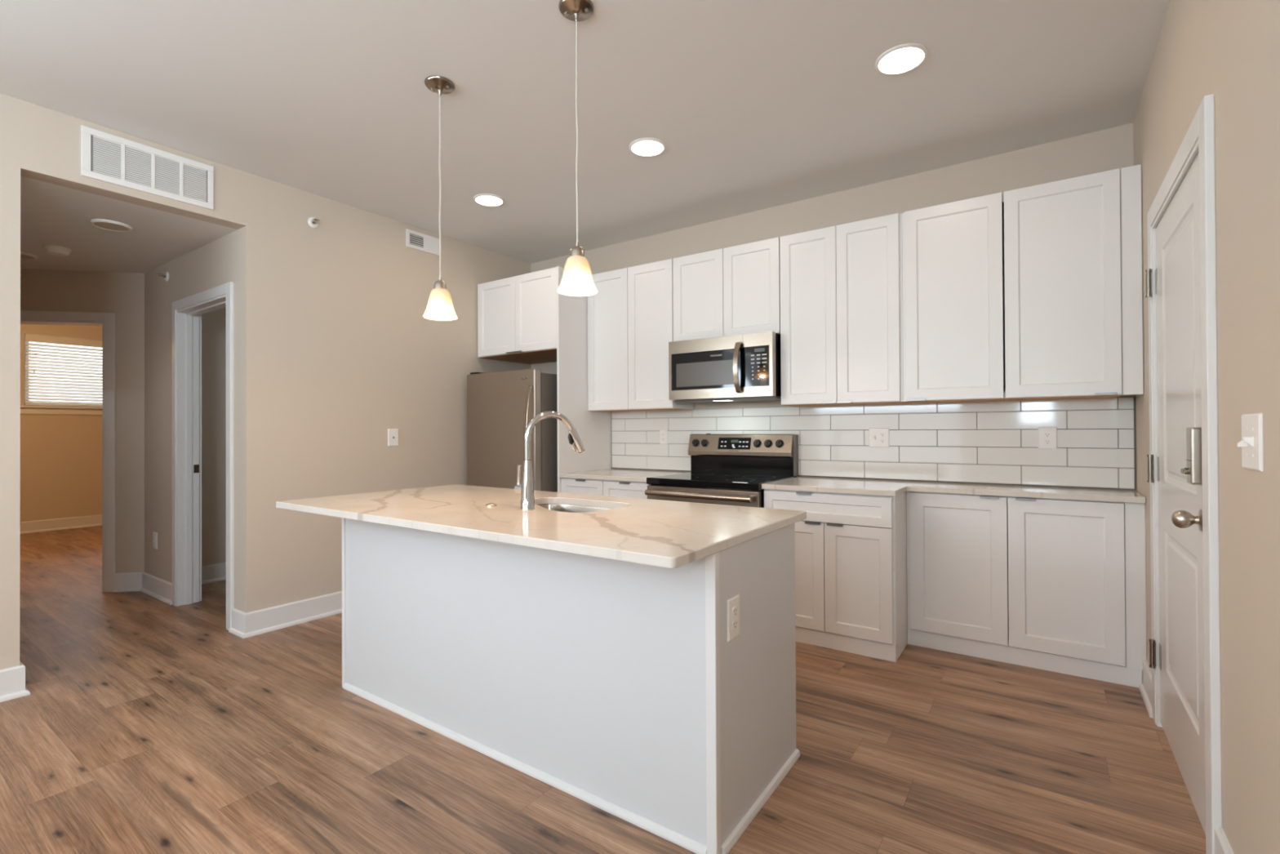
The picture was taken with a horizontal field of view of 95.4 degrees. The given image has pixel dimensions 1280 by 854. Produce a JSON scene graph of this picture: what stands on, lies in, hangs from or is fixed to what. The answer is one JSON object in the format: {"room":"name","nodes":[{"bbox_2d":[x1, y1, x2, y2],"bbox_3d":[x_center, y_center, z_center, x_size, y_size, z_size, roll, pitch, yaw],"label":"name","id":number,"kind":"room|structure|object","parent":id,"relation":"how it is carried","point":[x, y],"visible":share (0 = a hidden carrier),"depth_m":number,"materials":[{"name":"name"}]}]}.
{"room":"kitchen","nodes":[
{"label":"kitchen","id":0,"kind":"room"},
{"bbox_2d":[20,324,102,521],"bbox_3d":[-7.952,-0.095,6.905,0.120,2.826,5.200,-1,0,35],"label":"wall","id":1,"kind":"structure","parent":0,"point":[61,455],"depth_m":7.49,"materials":[{"name":"beige paint"}]},
{"bbox_2d":[20,514,102,533],"bbox_3d":[-7.913,1.246,6.813,0.030,0.142,5.100,-1,0,35],"label":"baseboard","id":2,"kind":"structure","parent":1,"relation":"attached to","point":[30,526],"depth_m":7.48,"materials":[{"name":"white paint"}]},
{"bbox_2d":[20,333,102,414],"bbox_3d":[-7.317,-0.662,7.768,0.150,1.005,1.420,-1,0,35],"label":"window","id":3,"kind":"structure","parent":1,"relation":"in","point":[26,409],"depth_m":7.46,"materials":[{"name":"white paint"}]},
{"bbox_2d":[24,333,102,406],"bbox_3d":[-7.312,-0.716,7.765,0.062,0.890,1.240,-1,0,35],"label":"window blind","id":4,"kind":"object","parent":3,"relation":"attached to","point":[29,399],"visible":0.7,"depth_m":7.54,"materials":[{"name":"white paint"}]},
{"bbox_2d":[20,268,144,573],"bbox_3d":[-4.687,-0.125,4.517,1.550,2.826,0.120,0,0,-10],"label":"wall","id":5,"kind":"structure","parent":0,"point":[122,294],"depth_m":4.57,"materials":[{"name":"beige paint"}]},
{"bbox_2d":[20,310,115,592],"bbox_3d":[-4.594,0.199,4.531,0.971,2.178,0.156,0,0,-10],"label":"door frame","id":6,"kind":"structure","parent":5,"relation":"attached to","point":[108,320],"depth_m":4.53,"materials":[{"name":"white paint"}]},
{"bbox_2d":[112,572,142,592],"bbox_3d":[-4.001,1.214,4.556,0.197,0.142,0.030,0,0,-10],"label":"baseboard","id":7,"kind":"structure","parent":5,"relation":"attached to","point":[128,581],"depth_m":4.55,"materials":[{"name":"white paint"}]},
{"bbox_2d":[20,175,237,273],"bbox_3d":[-4.048,-1.268,3.960,2.930,0.100,1.204,-1,0,35],"label":"ceiling","id":8,"kind":"structure","parent":0,"point":[51,214],"depth_m":3.66,"materials":[{"name":"white paint"}]},
{"bbox_2d":[20,251,37,259],"bbox_3d":[-4.374,-1.209,4.095,0.192,0.014,0.192,-1,0,35],"label":"recessed light","id":9,"kind":"object","parent":8,"relation":"in","point":[24,255],"visible":0.48,"depth_m":4.12,"materials":[{"name":"beige"}]},
{"bbox_2d":[20,253,34,258],"bbox_3d":[-4.374,-1.205,4.095,0.159,0.002,0.159,-1,0,35],"label":"diffuser","id":10,"kind":"object","parent":9,"relation":"attached to","point":[22,255],"depth_m":4.11,"materials":[{"name":"beige"}]},
{"bbox_2d":[42,244,71,256],"bbox_3d":[-3.963,-1.195,3.959,0.140,0.048,0.140,-1,0,35],"label":"smoke detector","id":11,"kind":"object","parent":8,"relation":"attached to","point":[59,251],"visible":1,"depth_m":3.93,"materials":[{"name":"white plastic"}]},
{"bbox_2d":[89,218,132,231],"bbox_3d":[-3.200,-1.218,3.524,0.192,0.014,0.192,-1,0,35],"label":"recessed light","id":12,"kind":"object","parent":8,"relation":"in","point":[108,224],"visible":1,"depth_m":3.51,"materials":[{"name":"white plastic"}]},
{"bbox_2d":[93,222,128,231],"bbox_3d":[-3.200,-1.214,3.524,0.159,0.002,0.159,-1,0,35],"label":"diffuser","id":13,"kind":"object","parent":12,"relation":"attached to","point":[113,226],"depth_m":3.52,"materials":[{"name":"beige plastic"}]},
{"bbox_2d":[144,229,238,608],"bbox_3d":[-3.170,-0.021,4.154,1.725,2.600,0.120,-1,0,35],"label":"wall","id":14,"kind":"structure","parent":0,"point":[215,264],"depth_m":4.32,"materials":[{"name":"beige paint"}]},
{"bbox_2d":[152,531,157,549],"bbox_3d":[-3.702,0.866,4.441,0.080,0.124,0.009,-1,0,35],"label":"outlet","id":15,"kind":"object","parent":14,"relation":"attached to","point":[154,534],"visible":1,"depth_m":4.43,"materials":[{"name":"white plastic"}]},
{"bbox_2d":[140,572,172,604],"bbox_3d":[-3.643,1.211,4.387,0.664,0.142,0.030,-1,0,35],"label":"baseboard","id":16,"kind":"structure","parent":14,"relation":"attached to","point":[159,588],"depth_m":4.37,"materials":[{"name":"white paint"}]},
{"bbox_2d":[156,271,168,281],"bbox_3d":[-3.516,-1.113,4.288,0.072,0.072,0.058,-1,0,35],"label":"sprinkler head","id":17,"kind":"object","parent":14,"relation":"attached to","point":[166,275],"visible":1,"depth_m":4.29},
{"bbox_2d":[172,281,234,630],"bbox_3d":[-2.920,0.186,3.980,1.002,2.181,0.160,-1,0,35],"label":"door frame","id":18,"kind":"structure","parent":14,"relation":"attached to","point":[187,312],"depth_m":4.18,"materials":[{"name":"white paint"}]},
{"bbox_2d":[193,464,199,472],"bbox_3d":[-3.240,0.304,4.251,0.002,0.060,0.032,-1,0,35],"label":"strike plate","id":19,"kind":"object","parent":18,"relation":"attached to","point":[196,467],"visible":1,"depth_m":4.25,"materials":[{"name":"silver metal"}]},
{"bbox_2d":[228,608,246,638],"bbox_3d":[-2.460,1.201,3.568,0.209,0.142,0.030,-1,0,35],"label":"baseboard","id":20,"kind":"structure","parent":14,"relation":"attached to","point":[237,616],"depth_m":3.57,"materials":[{"name":"white paint"}]},
{"bbox_2d":[201,307,226,565],"bbox_3d":[-3.222,-0.126,5.466,0.145,2.826,1.978,-1,0,35],"label":"wall","id":21,"kind":"structure","parent":0,"point":[214,322],"depth_m":4.85,"materials":[{"name":"beige paint"}]},
{"bbox_2d":[201,562,226,584],"bbox_3d":[-3.144,1.215,5.409,0.030,0.142,1.978,-1,0,35],"label":"baseboard","id":22,"kind":"structure","parent":21,"relation":"attached to","point":[213,572],"depth_m":4.83,"materials":[{"name":"white paint"}]},
{"bbox_2d":[0,93,531,669],"bbox_3d":[-3.244,-0.144,2.427,0.120,2.826,7.600,-1,0,35],"label":"wall","id":23,"kind":"structure","parent":0,"point":[338,350],"depth_m":3.81,"materials":[{"name":"beige paint"}]},
{"bbox_2d":[0,665,30,702],"bbox_3d":[-4.122,1.193,1.011,0.030,0.142,4.278,-1,0,35],"label":"baseboard","id":24,"kind":"structure","parent":23,"relation":"attached to","point":[12,679],"depth_m":2.72,"materials":[{"name":"white paint"}]},
{"bbox_2d":[80,124,213,209],"bbox_3d":[-2.659,-1.397,3.173,0.012,0.253,0.570,-1,0,35],"label":"air vent","id":25,"kind":"object","parent":23,"relation":"in","point":[105,157],"visible":1,"depth_m":3.15,"materials":[{"name":"grey metal"}]},
{"bbox_2d":[243,591,342,638],"bbox_3d":[-1.710,1.203,4.494,0.030,0.142,2.408,-1,0,35],"label":"baseboard","id":26,"kind":"structure","parent":23,"relation":"attached to","point":[280,616],"depth_m":3.73,"materials":[{"name":"white paint"}]},
{"bbox_2d":[307,217,319,228],"bbox_3d":[-2.154,-1.360,3.861,0.058,0.072,0.072,-1,0,35],"label":"sprinkler head","id":27,"kind":"object","parent":23,"relation":"attached to","point":[313,222],"visible":1,"depth_m":3.86},
{"bbox_2d":[387,428,398,446],"bbox_3d":[-1.836,0.078,4.339,0.014,0.128,0.084,-1,0,35],"label":"cable plate","id":28,"kind":"object","parent":23,"relation":"attached to","point":[393,433],"visible":1,"depth_m":4.34,"materials":[{"name":"white plastic"}]},
{"bbox_2d":[405,228,439,255],"bbox_3d":[-1.698,-1.444,4.562,0.010,0.135,0.298,-1,0,35],"label":"air vent","id":29,"kind":"object","parent":23,"relation":"in","point":[415,240],"visible":0.9,"depth_m":4.55,"materials":[{"name":"grey metal"}]},
{"bbox_2d":[0,0,1168,263],"bbox_3d":[-1.400,-1.624,1.154,4.624,0.100,7.840,-1,0,35],"label":"ceiling","id":30,"kind":"structure","parent":0,"point":[755,105],"depth_m":2.71,"materials":[{"name":"white paint"}]},
{"bbox_2d":[422,75,457,320],"bbox_3d":[-0.913,-1.033,2.659,0.151,1.067,0.151,-1,0,35],"label":"pendant light","id":31,"kind":"object","parent":30,"relation":"hanging from","point":[440,306],"visible":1,"depth_m":2.63,"materials":[{"name":"white glass"}]},
{"bbox_2d":[473,193,504,206],"bbox_3d":[-1.036,-1.554,3.993,0.208,0.009,0.208,-1,0,35],"label":"recessed light","id":32,"kind":"object","parent":30,"relation":"in","point":[485,199],"visible":1,"depth_m":3.98,"materials":[{"name":"white plastic"}]},
{"bbox_2d":[475,195,502,205],"bbox_3d":[-1.036,-1.553,3.993,0.178,0.004,0.178,0,0,-27],"label":"diffuser","id":33,"kind":"object","parent":32,"relation":"attached to","point":[482,200],"depth_m":3.99,"materials":[{"name":"white plastic"}]},
{"bbox_2d":[557,0,597,296],"bbox_3d":[-0.236,-1.039,2.179,0.151,1.067,0.151,-1,0,35],"label":"pendant light","id":34,"kind":"object","parent":30,"relation":"hanging from","point":[577,280],"visible":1,"depth_m":2.16,"materials":[{"name":"white glass"}]},
{"bbox_2d":[629,137,666,156],"bbox_3d":[0.042,-1.563,3.260,0.208,0.009,0.208,-1,0,35],"label":"recessed light","id":35,"kind":"object","parent":30,"relation":"in","point":[644,147],"visible":1,"depth_m":3.25,"materials":[{"name":"white plastic"}]},
{"bbox_2d":[875,43,928,75],"bbox_3d":[1.120,-1.573,2.498,0.208,0.009,0.208,-1,0,35],"label":"recessed light","id":36,"kind":"object","parent":30,"relation":"in","point":[904,58],"visible":1,"depth_m":2.49,"materials":[{"name":"white plastic"}]},
{"bbox_2d":[0,525,1205,853],"bbox_3d":[-4.140,1.327,3.044,11.684,0.100,8.200,-1,0,35],"label":"floor","id":37,"kind":"structure","parent":0,"point":[145,725],"depth_m":2.19,"materials":[{"name":"brown wood"}]},
{"bbox_2d":[466,368,557,492],"bbox_3d":[-0.912,0.411,4.855,0.782,1.723,0.830,-1,0,35],"label":"refrigerator","id":38,"kind":"object","parent":37,"relation":"on","point":[501,405],"visible":0.42,"depth_m":4.53,"materials":[{"name":"grey metal"}]},
{"bbox_2d":[342,518,799,853],"bbox_3d":[-0.423,0.814,2.518,2.040,0.883,0.669,-1,0,35],"label":"kitchen island","id":39,"kind":"object","parent":37,"relation":"on","point":[620,687],"visible":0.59,"depth_m":2.00,"materials":[{"name":"white wood"}]},
{"bbox_2d":[275,484,806,568],"bbox_3d":[-0.523,0.357,2.527,2.190,0.030,1.023,-1,0,35],"label":"island countertop","id":40,"kind":"structure","parent":39,"relation":"on","point":[666,534],"depth_m":2.15,"materials":[{"name":"white stone"}]},
{"bbox_2d":[485,502,496,506],"bbox_3d":[-0.647,0.337,2.530,0.047,0.011,0.047,-1,0,35],"label":"switch","id":41,"kind":"object","parent":40,"relation":"on","point":[489,504],"visible":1,"depth_m":2.52,"materials":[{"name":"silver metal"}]},
{"bbox_2d":[514,411,585,510],"bbox_3d":[-0.375,0.137,2.475,0.308,0.409,0.090,0,0,-22],"label":"faucet","id":42,"kind":"object","parent":40,"relation":"on","point":[526,488],"visible":1,"depth_m":2.42,"materials":[{"name":"silver metal"}]},
{"bbox_2d":[537,503,612,512],"bbox_3d":[-0.331,0.466,2.576,0.572,0.188,0.395,-1,0,35],"label":"sink","id":43,"kind":"object","parent":40,"relation":"in","point":[557,507],"visible":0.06,"depth_m":2.80,"materials":[{"name":"silver metal"}]},
{"bbox_2d":[727,594,739,641],"bbox_3d":[0.286,0.580,1.771,0.009,0.124,0.078,-1,0,35],"label":"outlet","id":44,"kind":"object","parent":39,"relation":"attached to","point":[733,603],"visible":1,"depth_m":1.76,"materials":[{"name":"white plastic"}]},
{"bbox_2d":[732,605,737,616],"bbox_3d":[0.288,0.560,1.770,0.003,0.027,0.033,-1,0,35],"label":"receptacle","id":45,"kind":"object","parent":44,"relation":"attached to","point":[735,608],"depth_m":1.77,"materials":[{"name":"white plastic"}]},
{"bbox_2d":[732,618,737,629],"bbox_3d":[0.288,0.599,1.770,0.003,0.027,0.033,-1,0,35],"label":"receptacle","id":46,"kind":"object","parent":44,"relation":"attached to","point":[735,621],"depth_m":1.77,"materials":[{"name":"white plastic"}]},
{"bbox_2d":[556,266,611,492],"bbox_3d":[-0.438,0.021,4.707,0.020,2.496,0.654,-1,0,35],"label":"end panel","id":47,"kind":"object","parent":37,"relation":"on","point":[593,428],"visible":0.31,"depth_m":4.60,"materials":[{"name":"white paint"}]},
{"bbox_2d":[560,477,650,498],"bbox_3d":[-0.090,0.825,4.464,0.814,0.883,0.651,-1,0,35],"label":"base cabinet","id":48,"kind":"object","parent":37,"relation":"on","point":[578,486],"visible":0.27,"depth_m":4.20,"materials":[{"name":"white paint"}]},
{"bbox_2d":[559,468,689,482],"bbox_3d":[-0.094,0.367,4.462,0.818,0.030,0.652,-1,0,35],"label":"countertop","id":49,"kind":"structure","parent":48,"relation":"on","point":[614,474],"depth_m":4.34,"materials":[{"name":"white stone"}]},
{"bbox_2d":[644,433,798,507],"bbox_3d":[0.549,0.643,3.956,0.824,1.194,0.739,-1,0,35],"label":"range","id":50,"kind":"object","parent":37,"relation":"on","point":[728,469],"visible":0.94,"depth_m":4.01,"materials":[{"name":"black metal"}]},
{"bbox_2d":[646,471,793,490],"bbox_3d":[0.546,0.361,3.951,0.810,0.044,0.605,-1,0,35],"label":"cooktop","id":51,"kind":"object","parent":50,"relation":"in","point":[694,481],"depth_m":3.81,"materials":[{"name":"black glass"}]},
{"bbox_2d":[764,488,907,662],"bbox_3d":[1.225,0.813,3.552,0.737,0.883,0.651,-1,0,35],"label":"base cabinet","id":52,"kind":"object","parent":37,"relation":"on","point":[851,549],"visible":0.74,"depth_m":3.24,"materials":[{"name":"white paint"}]},
{"bbox_2d":[761,476,1146,503],"bbox_3d":[1.649,0.351,3.255,1.789,0.030,0.652,-1,0,35],"label":"countertop","id":53,"kind":"structure","parent":52,"relation":"on","point":[844,486],"depth_m":3.20,"materials":[{"name":"white stone"}]},
{"bbox_2d":[906,491,1146,687],"bbox_3d":[2.050,0.807,3.174,1.046,0.883,0.333,-1,0,35],"label":"base cabinet","id":54,"kind":"object","parent":37,"relation":"on","point":[1059,585],"visible":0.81,"depth_m":3.01,"materials":[{"name":"white paint"}]},
{"bbox_2d":[530,123,1136,490],"bbox_3d":[0.805,-0.152,4.318,4.624,2.826,0.120,-1,0,35],"label":"wall","id":55,"kind":"structure","parent":0,"point":[1111,148],"depth_m":3.73,"materials":[{"name":"beige paint"}]},
{"bbox_2d":[477,266,556,364],"bbox_3d":[-0.838,-0.910,4.981,0.933,0.626,0.662,-1,0,35],"label":"upper cabinet","id":56,"kind":"object","parent":55,"relation":"attached to","point":[517,315],"visible":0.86,"depth_m":4.71,"materials":[{"name":"white paint"}]},
{"bbox_2d":[586,258,694,412],"bbox_3d":[-0.003,-0.681,4.611,0.810,1.098,0.319,-1,0,35],"label":"upper cabinet","id":57,"kind":"object","parent":55,"relation":"attached to","point":[630,315],"visible":0.91,"depth_m":4.46,"materials":[{"name":"white paint"}]},
{"bbox_2d":[672,236,780,341],"bbox_3d":[0.664,-0.921,4.149,0.814,0.630,0.319,-1,0,35],"label":"upper cabinet","id":58,"kind":"object","parent":55,"relation":"attached to","point":[735,290],"visible":0.68,"depth_m":3.99,"materials":[{"name":"white paint"}]},
{"bbox_2d":[668,331,781,403],"bbox_3d":[0.625,-0.394,4.063,0.775,0.425,0.483,-1,0,35],"label":"microwave","id":59,"kind":"object","parent":58,"relation":"attached to","point":[743,367],"visible":1,"depth_m":3.89,"materials":[{"name":"silver metal"}]},
{"bbox_2d":[779,213,909,406],"bbox_3d":[1.299,-0.692,3.700,0.735,1.098,0.332,-1,0,35],"label":"upper cabinet","id":60,"kind":"object","parent":55,"relation":"attached to","point":[842,285],"visible":0.93,"depth_m":3.55,"materials":[{"name":"white paint"}]},
{"bbox_2d":[611,396,1136,490],"bbox_3d":[1.163,0.100,3.990,3.423,0.484,0.010,-1,0,35],"label":"tile backsplash","id":61,"kind":"structure","parent":55,"relation":"attached to","point":[996,442],"depth_m":3.55,"materials":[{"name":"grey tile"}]},
{"bbox_2d":[659,429,667,444],"bbox_3d":[0.187,0.079,4.654,0.073,0.118,0.009,-1,0,35],"label":"outlet","id":62,"kind":"object","parent":61,"relation":"attached to","point":[663,433],"visible":1,"depth_m":4.65,"materials":[{"name":"white plastic"}]},
{"bbox_2d":[868,427,888,447],"bbox_3d":[1.525,0.068,3.720,0.122,0.124,0.022,-1,0,35],"label":"outlet","id":63,"kind":"object","parent":61,"relation":"attached to","point":[877,437],"visible":1,"depth_m":3.72,"materials":[{"name":"white plastic"}]},
{"bbox_2d":[880,432,885,436],"bbox_3d":[1.546,0.048,3.710,0.033,0.027,0.003,-1,0,35],"label":"receptacle","id":64,"kind":"object","parent":63,"relation":"attached to","point":[882,434],"depth_m":3.71,"materials":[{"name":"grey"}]},
{"bbox_2d":[880,438,885,442],"bbox_3d":[1.546,0.087,3.710,0.033,0.027,0.003,-1,0,35],"label":"receptacle","id":65,"kind":"object","parent":63,"relation":"attached to","point":[882,440],"depth_m":3.71,"materials":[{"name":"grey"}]},
{"bbox_2d":[1038,426,1057,448],"bbox_3d":[2.255,0.061,3.221,0.086,0.124,0.009,-1,0,35],"label":"outlet","id":66,"kind":"object","parent":61,"relation":"attached to","point":[1047,436],"visible":1,"depth_m":3.22,"materials":[{"name":"white plastic"}]},
{"bbox_2d":[1044,431,1051,436],"bbox_3d":[2.254,0.042,3.220,0.033,0.027,0.003,-1,0,35],"label":"receptacle","id":67,"kind":"object","parent":66,"relation":"attached to","point":[1046,433],"depth_m":3.22,"materials":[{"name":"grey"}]},
{"bbox_2d":[1044,439,1051,444],"bbox_3d":[2.254,0.081,3.219,0.033,0.027,0.003,-1,0,35],"label":"receptacle","id":68,"kind":"object","parent":66,"relation":"attached to","point":[1046,441],"depth_m":3.22,"materials":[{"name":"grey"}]},
{"bbox_2d":[902,164,1143,403],"bbox_3d":[2.037,-0.699,3.189,1.058,1.098,0.332,-1,0,35],"label":"upper cabinet","id":69,"kind":"object","parent":55,"relation":"attached to","point":[1034,292],"visible":1,"depth_m":3.02,"materials":[{"name":"white paint"}]},
{"bbox_2d":[1133,0,1279,853],"bbox_3d":[0.458,-0.177,-0.138,0.120,2.826,7.600,-1,0,35],"label":"wall","id":70,"kind":"structure","parent":0,"point":[1228,50],"depth_m":1.42,"materials":[{"name":"beige paint"}]},
{"bbox_2d":[1138,659,1152,717],"bbox_3d":[2.292,1.173,2.624,0.030,0.142,0.344,-1,0,35],"label":"baseboard","id":71,"kind":"structure","parent":70,"relation":"attached to","point":[1145,689],"depth_m":2.64,"materials":[{"name":"white paint"}]},
{"bbox_2d":[1145,153,1205,834],"bbox_3d":[1.890,0.198,2.064,0.114,2.044,0.906,-1,0,35],"label":"door","id":72,"kind":"structure","parent":70,"relation":"in","point":[1177,271],"depth_m":2.01,"materials":[{"name":"white paint"}]},
{"bbox_2d":[1146,93,1222,853],"bbox_3d":[1.950,0.160,2.012,0.162,2.163,1.081,-1,0,35],"label":"door frame","id":73,"kind":"structure","parent":70,"relation":"attached to","point":[1199,139],"depth_m":1.63,"materials":[{"name":"white paint"}]},
{"bbox_2d":[1214,826,1234,853],"bbox_3d":[-0.089,1.163,-0.812,0.030,0.142,5.875,-1,0,35],"label":"baseboard","id":74,"kind":"structure","parent":70,"relation":"attached to","point":[1222,846],"depth_m":1.56,"materials":[{"name":"white paint"}]},
{"bbox_2d":[1236,413,1263,471],"bbox_3d":[1.395,0.034,1.339,0.022,0.128,0.142,-1,0,35],"label":"light switch","id":75,"kind":"object","parent":70,"relation":"attached to","point":[1251,442],"visible":1,"depth_m":1.32,"materials":[{"name":"white plastic"}]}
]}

